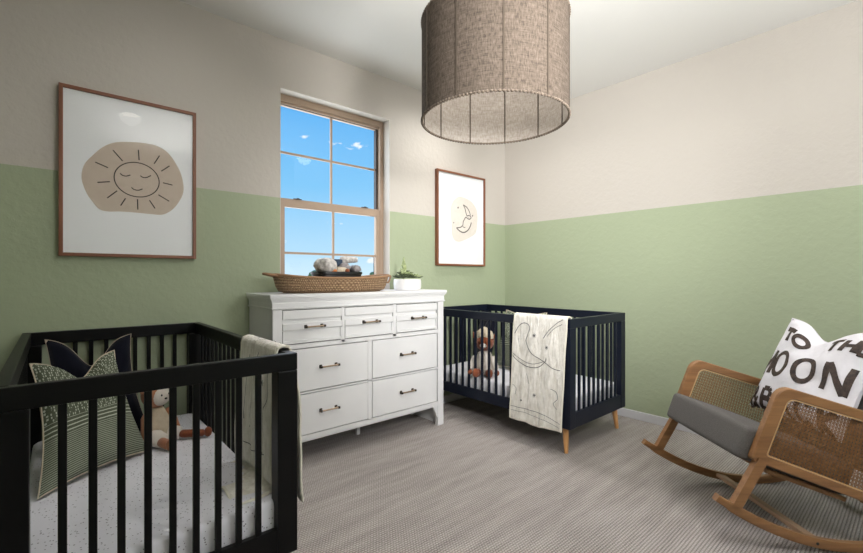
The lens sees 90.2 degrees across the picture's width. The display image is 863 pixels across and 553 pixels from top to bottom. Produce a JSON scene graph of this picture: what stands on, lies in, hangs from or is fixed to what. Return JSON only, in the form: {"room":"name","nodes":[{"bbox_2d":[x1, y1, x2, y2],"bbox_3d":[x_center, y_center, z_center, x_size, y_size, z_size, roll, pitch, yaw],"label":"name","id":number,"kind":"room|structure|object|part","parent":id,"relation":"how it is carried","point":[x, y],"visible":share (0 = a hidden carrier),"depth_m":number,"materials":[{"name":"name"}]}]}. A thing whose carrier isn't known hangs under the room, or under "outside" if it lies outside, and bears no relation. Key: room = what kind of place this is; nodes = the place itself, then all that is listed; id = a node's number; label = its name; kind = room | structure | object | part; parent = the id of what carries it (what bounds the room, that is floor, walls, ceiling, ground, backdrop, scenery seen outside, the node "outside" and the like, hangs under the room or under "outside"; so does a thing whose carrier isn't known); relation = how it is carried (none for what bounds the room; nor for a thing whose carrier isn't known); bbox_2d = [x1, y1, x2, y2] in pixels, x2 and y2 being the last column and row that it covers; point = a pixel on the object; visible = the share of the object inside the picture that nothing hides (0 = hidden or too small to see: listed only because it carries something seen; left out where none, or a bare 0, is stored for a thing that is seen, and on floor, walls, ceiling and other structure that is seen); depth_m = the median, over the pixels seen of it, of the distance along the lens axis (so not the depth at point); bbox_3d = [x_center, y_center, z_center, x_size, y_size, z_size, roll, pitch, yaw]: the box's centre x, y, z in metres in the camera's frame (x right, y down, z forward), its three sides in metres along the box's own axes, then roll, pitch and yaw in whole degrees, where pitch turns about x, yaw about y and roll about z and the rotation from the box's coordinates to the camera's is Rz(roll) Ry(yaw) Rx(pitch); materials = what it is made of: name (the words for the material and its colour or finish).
{"room":"bedroom","nodes":[
{"label":"bedroom","id":0,"kind":"room"},
{"bbox_2d":[0,0,504,448],"bbox_3d":[-0.948,-0.230,3.057,4.400,2.740,0.160,0,0,-41],"label":"wall","id":1,"kind":"structure","parent":0,"point":[176,54],"depth_m":2.54,"materials":[{"name":"green paint"}]},
{"bbox_2d":[58,82,195,258],"bbox_3d":[-1.622,-0.531,2.337,0.611,0.857,0.035,0,0,-41],"label":"print","id":2,"kind":"object","parent":1,"relation":"attached to","point":[127,166],"visible":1,"depth_m":2.30,"materials":[{"name":"white paper"}]},
{"bbox_3d":[-1.622,-0.112,2.337,0.577,0.017,0.035,0,0,-41],"label":"frame rail","id":3,"kind":"part","parent":2,"relation":"part of","materials":[{"name":"brown wood"}]},
{"bbox_3d":[-1.622,-0.952,2.337,0.577,0.017,0.035,0,0,-41],"label":"frame rail","id":4,"kind":"part","parent":2,"relation":"part of","materials":[{"name":"brown wood"}]},
{"bbox_2d":[281,94,382,274],"bbox_3d":[-0.755,-0.518,3.276,0.902,1.507,0.075,0,0,-41],"label":"window","id":5,"kind":"structure","parent":1,"relation":"in","point":[287,101],"depth_m":3.30,"materials":[{"name":"beige wood"}]},
{"bbox_3d":[-0.768,-0.871,3.291,0.842,0.702,0.025,0,0,-41],"label":"sash","id":6,"kind":"part","parent":5,"relation":"part of","materials":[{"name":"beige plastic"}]},
{"bbox_3d":[-0.748,-0.172,3.267,0.842,0.753,0.030,0,0,-41],"label":"sash","id":7,"kind":"part","parent":5,"relation":"part of","materials":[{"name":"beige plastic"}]},
{"bbox_2d":[280,87,389,289],"bbox_3d":[-0.706,-0.524,3.219,0.902,1.495,0.086,0,0,-41],"label":"trim","id":8,"kind":"structure","parent":1,"relation":"attached to","point":[386,122],"depth_m":3.49,"materials":[{"name":"beige paint"}]},
{"bbox_2d":[230,393,465,449],"bbox_3d":[-0.891,1.107,2.992,4.400,0.066,0.014,0,0,-41],"label":"baseboard","id":9,"kind":"structure","parent":1,"relation":"attached to","point":[451,397],"depth_m":3.92,"materials":[{"name":"grey"}]},
{"bbox_2d":[435,168,484,265],"bbox_3d":[0.278,-0.525,3.999,0.629,0.854,0.035,0,0,-41],"label":"print","id":10,"kind":"object","parent":1,"relation":"attached to","point":[459,198],"visible":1,"depth_m":3.98,"materials":[{"name":"white paper"}]},
{"bbox_3d":[0.278,-0.106,3.999,0.595,0.017,0.035,0,0,-41],"label":"frame rail","id":11,"kind":"part","parent":10,"relation":"part of","materials":[{"name":"brown wood"}]},
{"bbox_3d":[0.278,-0.944,3.999,0.595,0.017,0.035,0,0,-41],"label":"frame rail","id":12,"kind":"part","parent":10,"relation":"part of","materials":[{"name":"brown wood"}]},
{"bbox_2d":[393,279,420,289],"bbox_3d":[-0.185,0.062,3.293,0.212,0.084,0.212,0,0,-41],"label":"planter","id":13,"kind":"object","parent":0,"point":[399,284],"depth_m":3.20,"materials":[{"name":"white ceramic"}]},
{"bbox_2d":[178,0,856,98],"bbox_3d":[0.453,-1.650,1.456,4.600,0.100,4.395,0,0,-41],"label":"ceiling","id":14,"kind":"structure","parent":0,"point":[612,42],"depth_m":2.76,"materials":[{"name":"white paint"}]},
{"bbox_2d":[421,0,570,144],"bbox_3d":[0.305,-1.175,2.100,0.733,0.850,0.735,0,0,-41],"label":"pendant lamp","id":15,"kind":"object","parent":14,"relation":"hanging from","point":[494,71],"visible":1,"depth_m":1.83,"materials":[{"name":"brown fabric"}]},
{"bbox_3d":[0.305,-1.232,2.100,0.716,0.014,0.718,0,0,-41],"label":"beaded trim","id":16,"kind":"part","parent":15,"relation":"part of","materials":[{"name":"beige fabric"}]},
{"bbox_3d":[0.305,-0.757,2.100,0.716,0.014,0.717,0,0,-41],"label":"beaded trim","id":17,"kind":"part","parent":15,"relation":"part of","materials":[{"name":"beige fabric"}]},
{"bbox_2d":[290,397,862,552],"bbox_3d":[0.453,1.190,1.456,4.600,0.100,4.395,0,0,-41],"label":"floor","id":18,"kind":"structure","parent":0,"point":[483,479],"depth_m":2.26,"materials":[{"name":"carpet"}]},
{"bbox_2d":[0,322,296,552],"bbox_3d":[-1.215,0.705,1.790,0.766,0.870,1.370,0,0,-41],"label":"crib","id":19,"kind":"object","parent":18,"relation":"on","point":[209,369],"visible":0.73,"depth_m":1.34,"materials":[{"name":"black paint"}]},
{"bbox_3d":[-1.046,0.650,1.069,0.070,0.640,0.062,0,0,-41],"label":"corner post","id":20,"kind":"part","parent":19,"relation":"part of","materials":[{"name":"black paint"}]},
{"bbox_3d":[-1.491,0.300,1.548,0.032,0.060,1.314,0,0,-41],"label":"rail","id":21,"kind":"part","parent":19,"relation":"part of","materials":[{"name":"black paint"}]},
{"bbox_3d":[-1.907,0.650,2.053,0.070,0.640,0.062,0,0,-41],"label":"corner post","id":22,"kind":"part","parent":19,"relation":"part of","materials":[{"name":"black paint"}]},
{"bbox_3d":[-1.657,0.300,2.295,0.766,0.060,0.028,0,0,-41],"label":"rail","id":23,"kind":"part","parent":19,"relation":"part of","materials":[{"name":"black paint"}]},
{"bbox_3d":[-0.773,0.300,1.285,0.766,0.060,0.028,0,0,-41],"label":"rail","id":24,"kind":"part","parent":19,"relation":"part of","materials":[{"name":"black paint"}]},
{"bbox_2d":[30,414,273,552],"bbox_3d":[-1.215,0.854,1.790,0.690,0.137,1.304,0,0,-41],"label":"mattress","id":25,"kind":"object","parent":19,"relation":"on","point":[43,510],"visible":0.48,"depth_m":1.48,"materials":[{"name":"white fabric"}]},
{"bbox_2d":[29,350,143,498],"bbox_3d":[-1.431,0.557,1.746,0.280,0.437,0.437,0,0,19],"label":"throw pillow","id":26,"kind":"object","parent":25,"relation":"on","point":[77,412],"visible":0.62,"depth_m":1.69,"materials":[{"name":"green patterned cotton fabric"},{"name":"cream trim fabric"}]},
{"bbox_2d":[44,334,142,430],"bbox_3d":[-1.564,0.529,2.030,0.403,0.490,0.157,0,0,-41],"label":"throw pillow","id":27,"kind":"object","parent":25,"relation":"on","point":[60,355],"visible":0.32,"depth_m":2.01,"materials":[{"name":"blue fabric"}]},
{"bbox_2d":[140,388,211,450],"bbox_3d":[-1.236,0.640,2.047,0.258,0.291,0.251,0,0,21],"label":"stuffed animal","id":28,"kind":"object","parent":25,"relation":"on","point":[160,416],"visible":0.48,"depth_m":2.01,"materials":[{"name":"beige fabric"}]},
{"bbox_3d":[-1.309,0.695,1.969,0.040,0.126,0.068,0,0,-29],"label":"arm","id":29,"kind":"part","parent":28,"relation":"part of","materials":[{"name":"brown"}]},
{"bbox_3d":[-1.199,0.755,1.946,0.099,0.056,0.043,0,0,30],"label":"leg","id":30,"kind":"part","parent":28,"relation":"part of","materials":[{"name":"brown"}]},
{"bbox_3d":[-1.260,0.695,2.097,0.068,0.126,0.040,0,0,-15],"label":"arm","id":31,"kind":"part","parent":28,"relation":"part of","materials":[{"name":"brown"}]},
{"bbox_3d":[-1.147,0.759,2.090,0.146,0.048,0.038,0,0,-19],"label":"leg","id":32,"kind":"part","parent":28,"relation":"part of","materials":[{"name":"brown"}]},
{"bbox_3d":[-1.383,0.650,2.511,0.070,0.640,0.062,0,0,-41],"label":"corner post","id":33,"kind":"part","parent":19,"relation":"part of","materials":[{"name":"black paint"}]},
{"bbox_3d":[-0.773,0.921,1.285,0.626,0.098,0.024,0,0,-41],"label":"rail","id":34,"kind":"part","parent":19,"relation":"part of","materials":[{"name":"black paint"}]},
{"bbox_3d":[-0.938,0.300,2.032,0.032,0.060,1.314,0,0,-41],"label":"rail","id":35,"kind":"part","parent":19,"relation":"part of","materials":[{"name":"black paint"}]},
{"bbox_2d":[222,334,303,504],"bbox_3d":[-0.701,0.554,1.697,0.260,0.609,0.395,0,0,-41],"label":"blanket","id":36,"kind":"object","parent":19,"relation":"hanging from","point":[251,345],"visible":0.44,"depth_m":1.64,"materials":[{"name":"beige fabric"}]},
{"bbox_3d":[-0.522,0.650,1.527,0.070,0.640,0.062,0,0,-41],"label":"corner post","id":37,"kind":"part","parent":19,"relation":"part of","materials":[{"name":"black paint"}]},
{"bbox_2d":[246,289,446,442],"bbox_3d":[-0.523,0.622,3.019,1.365,1.036,0.425,0,0,-41],"label":"dresser","id":38,"kind":"object","parent":18,"relation":"on","point":[364,358],"visible":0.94,"depth_m":2.83,"materials":[{"name":"white paint"}]},
{"bbox_3d":[-0.729,0.298,2.629,0.384,0.197,0.043,0,0,-41],"label":"drawer","id":39,"kind":"part","parent":38,"relation":"part of","materials":[{"name":"white paint"}]},
{"bbox_2d":[262,273,390,292],"bbox_3d":[-0.664,0.040,2.894,0.938,0.127,0.361,0,0,-41],"label":"basket","id":40,"kind":"object","parent":38,"relation":"on","point":[285,283],"visible":0.98,"depth_m":2.69,"materials":[{"name":"brown wicker"}]},
{"bbox_3d":[-0.985,-0.009,2.613,0.086,0.030,0.115,0,0,-41],"label":"handle","id":41,"kind":"part","parent":40,"relation":"part of","materials":[{"name":"brown wicker"}]},
{"bbox_2d":[311,272,361,276],"bbox_3d":[-0.642,0.030,2.920,0.328,0.124,0.216,0,0,-41],"label":"tray","id":42,"kind":"object","parent":40,"relation":"in","point":[319,274],"visible":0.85,"depth_m":2.82,"materials":[{"name":"black plastic"}]},
{"bbox_2d":[313,258,336,271],"bbox_3d":[-0.702,-0.071,2.841,0.150,0.108,0.120,0,0,39],"label":"stone","id":43,"kind":"object","parent":42,"relation":"on","point":[321,264],"visible":0.89,"depth_m":2.79,"materials":[{"name":"grey stone"}]},
{"bbox_2d":[334,259,342,265],"bbox_3d":[-0.663,-0.095,2.921,0.100,0.044,0.070,0,0,-41],"label":"folded cloth","id":44,"kind":"object","parent":43,"relation":"on","point":[338,261],"visible":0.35,"depth_m":2.91,"materials":[{"name":"blue fabric"}]},
{"bbox_2d":[337,267,346,271],"bbox_3d":[-0.599,-0.041,2.864,0.050,0.044,0.080,0,0,39],"label":"cloth","id":45,"kind":"object","parent":42,"relation":"on","point":[339,269],"visible":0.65,"depth_m":2.84,"materials":[{"name":"beige fabric"}]},
{"bbox_2d":[337,262,350,268],"bbox_3d":[-0.612,-0.061,2.960,0.090,0.083,0.140,0,0,-26],"label":"stone","id":46,"kind":"object","parent":42,"relation":"on","point":[346,265],"visible":0.35,"depth_m":2.90,"materials":[{"name":"white stone"}]},
{"bbox_2d":[340,256,357,262],"bbox_3d":[-0.572,-0.115,2.969,0.120,0.048,0.054,0,0,-21],"label":"cloth","id":47,"kind":"object","parent":46,"relation":"on","point":[346,259],"visible":0.87,"depth_m":2.95,"materials":[{"name":"white fabric"}]},
{"bbox_2d":[349,265,360,271],"bbox_3d":[-0.535,-0.051,2.987,0.062,0.056,0.130,0,0,-31],"label":"stone","id":48,"kind":"object","parent":42,"relation":"on","point":[354,268],"visible":0.67,"depth_m":2.94,"materials":[{"name":"white stone"}]},
{"bbox_3d":[-0.655,0.560,2.693,0.577,0.252,0.043,0,0,-41],"label":"drawer","id":49,"kind":"part","parent":38,"relation":"part of","materials":[{"name":"white paint"}]},
{"bbox_3d":[-0.655,0.828,2.693,0.577,0.240,0.043,0,0,-41],"label":"drawer","id":50,"kind":"part","parent":38,"relation":"part of","materials":[{"name":"white paint"}]},
{"bbox_3d":[-0.529,0.158,3.026,1.359,0.068,0.406,0,0,-41],"label":"cornice","id":51,"kind":"part","parent":38,"relation":"part of","materials":[{"name":"white paint"}]},
{"bbox_3d":[-0.415,0.568,2.896,1.265,0.835,0.025,0,0,-41],"label":"frame","id":52,"kind":"part","parent":38,"relation":"part of","materials":[{"name":"white paint"}]},
{"bbox_3d":[-0.424,0.298,2.896,0.377,0.197,0.043,0,0,-41],"label":"drawer","id":53,"kind":"part","parent":38,"relation":"part of","materials":[{"name":"white paint"}]},
{"bbox_3d":[-0.192,0.828,3.099,0.579,0.240,0.043,0,0,-41],"label":"drawer","id":54,"kind":"part","parent":38,"relation":"part of","materials":[{"name":"white paint"}]},
{"bbox_3d":[-0.192,0.560,3.099,0.579,0.252,0.043,0,0,-41],"label":"drawer","id":55,"kind":"part","parent":38,"relation":"part of","materials":[{"name":"white paint"}]},
{"bbox_2d":[393,257,422,289],"bbox_3d":[-0.182,-0.024,3.292,0.241,0.255,0.218,0,0,-41],"label":"succulent pot","id":56,"kind":"object","parent":38,"relation":"on","point":[399,284],"visible":1,"depth_m":3.22,"materials":[{"name":"white ceramic"}]},
{"bbox_3d":[-0.213,-0.061,3.272,0.065,0.180,0.064,0,0,-41],"label":"tall stem","id":57,"kind":"part","parent":56,"relation":"part of","materials":[{"name":"green plant"}]},
{"bbox_3d":[-0.117,0.298,3.165,0.381,0.197,0.043,0,0,-41],"label":"drawer","id":58,"kind":"part","parent":38,"relation":"part of","materials":[{"name":"white paint"}]},
{"bbox_2d":[443,304,624,453],"bbox_3d":[0.708,0.705,3.473,0.766,0.870,1.370,0,0,-41],"label":"crib","id":59,"kind":"object","parent":18,"relation":"on","point":[572,418],"visible":0.61,"depth_m":3.16,"materials":[{"name":"black paint"}]},
{"bbox_3d":[0.266,0.300,3.978,0.766,0.060,0.028,0,0,-41],"label":"rail","id":60,"kind":"part","parent":59,"relation":"part of","materials":[{"name":"black paint"}]},
{"bbox_3d":[0.432,0.911,3.231,0.024,0.078,1.246,0,0,-41],"label":"rail","id":61,"kind":"part","parent":59,"relation":"part of","materials":[{"name":"black paint"}]},
{"bbox_3d":[0.432,0.300,3.231,0.032,0.060,1.314,0,0,-41],"label":"rail","id":62,"kind":"part","parent":59,"relation":"part of","materials":[{"name":"black paint"}]},
{"bbox_2d":[443,361,613,409],"bbox_3d":[0.708,0.854,3.473,0.690,0.137,1.304,0,0,-41],"label":"mattress","id":63,"kind":"object","parent":59,"relation":"on","point":[507,369],"visible":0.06,"depth_m":3.29,"materials":[{"name":"white fabric"}]},
{"bbox_2d":[467,327,498,377],"bbox_3d":[0.415,0.593,3.404,0.251,0.384,0.237,0,0,14],"label":"stuffed animal","id":64,"kind":"object","parent":63,"relation":"on","point":[476,372],"visible":0.62,"depth_m":3.38,"materials":[{"name":"white fabric"}]},
{"bbox_3d":[0.330,0.682,3.417,0.084,0.115,0.051,0,0,-40],"label":"arm","id":65,"kind":"part","parent":64,"relation":"part of","materials":[{"name":"white fabric"}]},
{"bbox_3d":[0.355,0.747,3.359,0.060,0.074,0.122,0,0,21],"label":"leg","id":66,"kind":"part","parent":64,"relation":"part of","materials":[{"name":"brown fabric"}]},
{"bbox_3d":[0.447,0.747,3.337,0.060,0.074,0.122,0,0,7],"label":"leg","id":67,"kind":"part","parent":64,"relation":"part of","materials":[{"name":"brown fabric"}]},
{"bbox_3d":[0.495,0.682,3.376,0.051,0.115,0.084,0,0,-20],"label":"arm","id":68,"kind":"part","parent":64,"relation":"part of","materials":[{"name":"white fabric"}]},
{"bbox_2d":[477,310,497,353],"bbox_3d":[0.500,0.547,3.923,0.140,0.456,0.351,0,0,-20],"label":"throw pillow","id":69,"kind":"object","parent":63,"relation":"on","point":[492,323],"visible":0.17,"depth_m":3.85,"materials":[{"name":"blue fabric"}]},
{"bbox_2d":[498,310,546,366],"bbox_3d":[0.742,0.534,3.613,0.199,0.482,0.465,0,0,-41],"label":"throw pillow","id":70,"kind":"object","parent":63,"relation":"on","point":[507,325],"visible":0.23,"depth_m":3.65,"materials":[{"name":"beige fabric"}]},
{"bbox_2d":[509,312,571,432],"bbox_3d":[0.725,0.626,2.891,0.097,0.750,0.452,0,0,-41],"label":"blanket","id":71,"kind":"object","parent":59,"relation":"hanging from","point":[539,341],"visible":0.99,"depth_m":2.85,"materials":[{"name":"beige fabric"}]},
{"bbox_3d":[0.984,0.300,3.715,0.032,0.060,1.314,0,0,-41],"label":"rail","id":72,"kind":"part","parent":59,"relation":"part of","materials":[{"name":"black paint"}]},
{"bbox_3d":[0.869,1.043,2.788,0.045,0.193,0.045,0,0,-41],"label":"leg","id":73,"kind":"part","parent":59,"relation":"part of","materials":[{"name":"brown wood"}]},
{"bbox_3d":[0.877,0.650,2.752,0.070,0.640,0.062,0,0,-41],"label":"corner post","id":74,"kind":"part","parent":59,"relation":"part of","materials":[{"name":"black paint"}]},
{"bbox_3d":[1.150,0.300,2.968,0.766,0.060,0.028,0,0,-41],"label":"rail","id":75,"kind":"part","parent":59,"relation":"part of","materials":[{"name":"black paint"}]},
{"bbox_3d":[1.150,0.921,2.968,0.626,0.098,0.024,0,0,-41],"label":"rail","id":76,"kind":"part","parent":59,"relation":"part of","materials":[{"name":"black paint"}]},
{"bbox_3d":[1.373,1.042,3.228,0.063,0.196,0.045,0,0,-41],"label":"leg","id":77,"kind":"part","parent":59,"relation":"part of","materials":[{"name":"brown wood"}]},
{"bbox_3d":[1.401,0.650,3.210,0.070,0.640,0.062,0,0,-41],"label":"corner post","id":78,"kind":"part","parent":59,"relation":"part of","materials":[{"name":"black paint"}]},
{"bbox_2d":[641,360,862,552],"bbox_3d":[1.808,0.791,2.079,1.286,0.696,0.628,0,0,0],"label":"rocking chair","id":79,"kind":"object","parent":18,"relation":"on","point":[779,446],"visible":0.98,"depth_m":1.79,"materials":[{"name":"brown wood"}]},
{"bbox_3d":[1.304,0.855,2.376,0.147,0.219,0.028,0,0,0],"label":"leg","id":80,"kind":"part","parent":79,"relation":"part of","materials":[{"name":"brown wood"}]},
{"bbox_3d":[1.636,0.713,2.368,0.630,0.500,0.032,0,0,0],"label":"arm frame","id":81,"kind":"part","parent":79,"relation":"part of","materials":[{"name":"brown wood"}]},
{"bbox_3d":[1.306,0.855,1.778,0.147,0.219,0.028,0,0,0],"label":"leg","id":82,"kind":"part","parent":79,"relation":"part of","materials":[{"name":"brown wood"}]},
{"bbox_2d":[667,393,853,494],"bbox_3d":[1.533,0.776,2.078,0.506,0.294,0.544,0,0,0],"label":"seat cushion","id":83,"kind":"object","parent":79,"relation":"on","point":[735,433],"depth_m":1.93,"materials":[{"name":"grey fabric"}]},
{"bbox_3d":[1.588,1.094,2.078,0.050,0.027,0.580,0,0,0],"label":"cross rail","id":84,"kind":"part","parent":79,"relation":"part of","materials":[{"name":"brown wood"}]},
{"bbox_3d":[1.571,0.877,2.078,0.343,0.139,0.546,0,0,0],"label":"seat frame","id":85,"kind":"part","parent":79,"relation":"part of","materials":[{"name":"brown wood"}]},
{"bbox_3d":[1.638,0.713,1.788,0.630,0.500,0.032,0,0,0],"label":"arm frame","id":86,"kind":"part","parent":79,"relation":"part of","materials":[{"name":"brown wood"}]},
{"bbox_2d":[750,318,862,442],"bbox_3d":[1.827,0.466,2.067,0.276,0.486,0.505,0,0,0],"label":"pillow","id":87,"kind":"object","parent":79,"relation":"on","point":[802,361],"visible":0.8,"depth_m":1.99,"materials":[{"name":"white canvas"},{"name":"black printed ink"}]},
{"bbox_2d":[778,395,862,470],"bbox_3d":[1.958,0.646,2.079,0.264,0.406,0.524,0,0,0],"label":"panel","id":88,"kind":"object","parent":79,"relation":"on","point":[860,406],"depth_m":1.95,"materials":[{"name":"brown wicker"}]},
{"bbox_2d":[505,0,862,421],"bbox_3d":[2.118,-0.230,2.986,0.120,2.740,4.305,0,0,-41],"label":"wall","id":89,"kind":"structure","parent":0,"point":[712,200],"depth_m":3.08,"materials":[{"name":"green paint"}]},
{"bbox_2d":[611,408,861,474],"bbox_3d":[2.124,1.107,2.877,0.014,0.066,4.131,0,0,-41],"label":"baseboard","id":90,"kind":"structure","parent":89,"relation":"attached to","point":[646,417],"depth_m":3.36,"materials":[{"name":"grey paint"}]}
]}

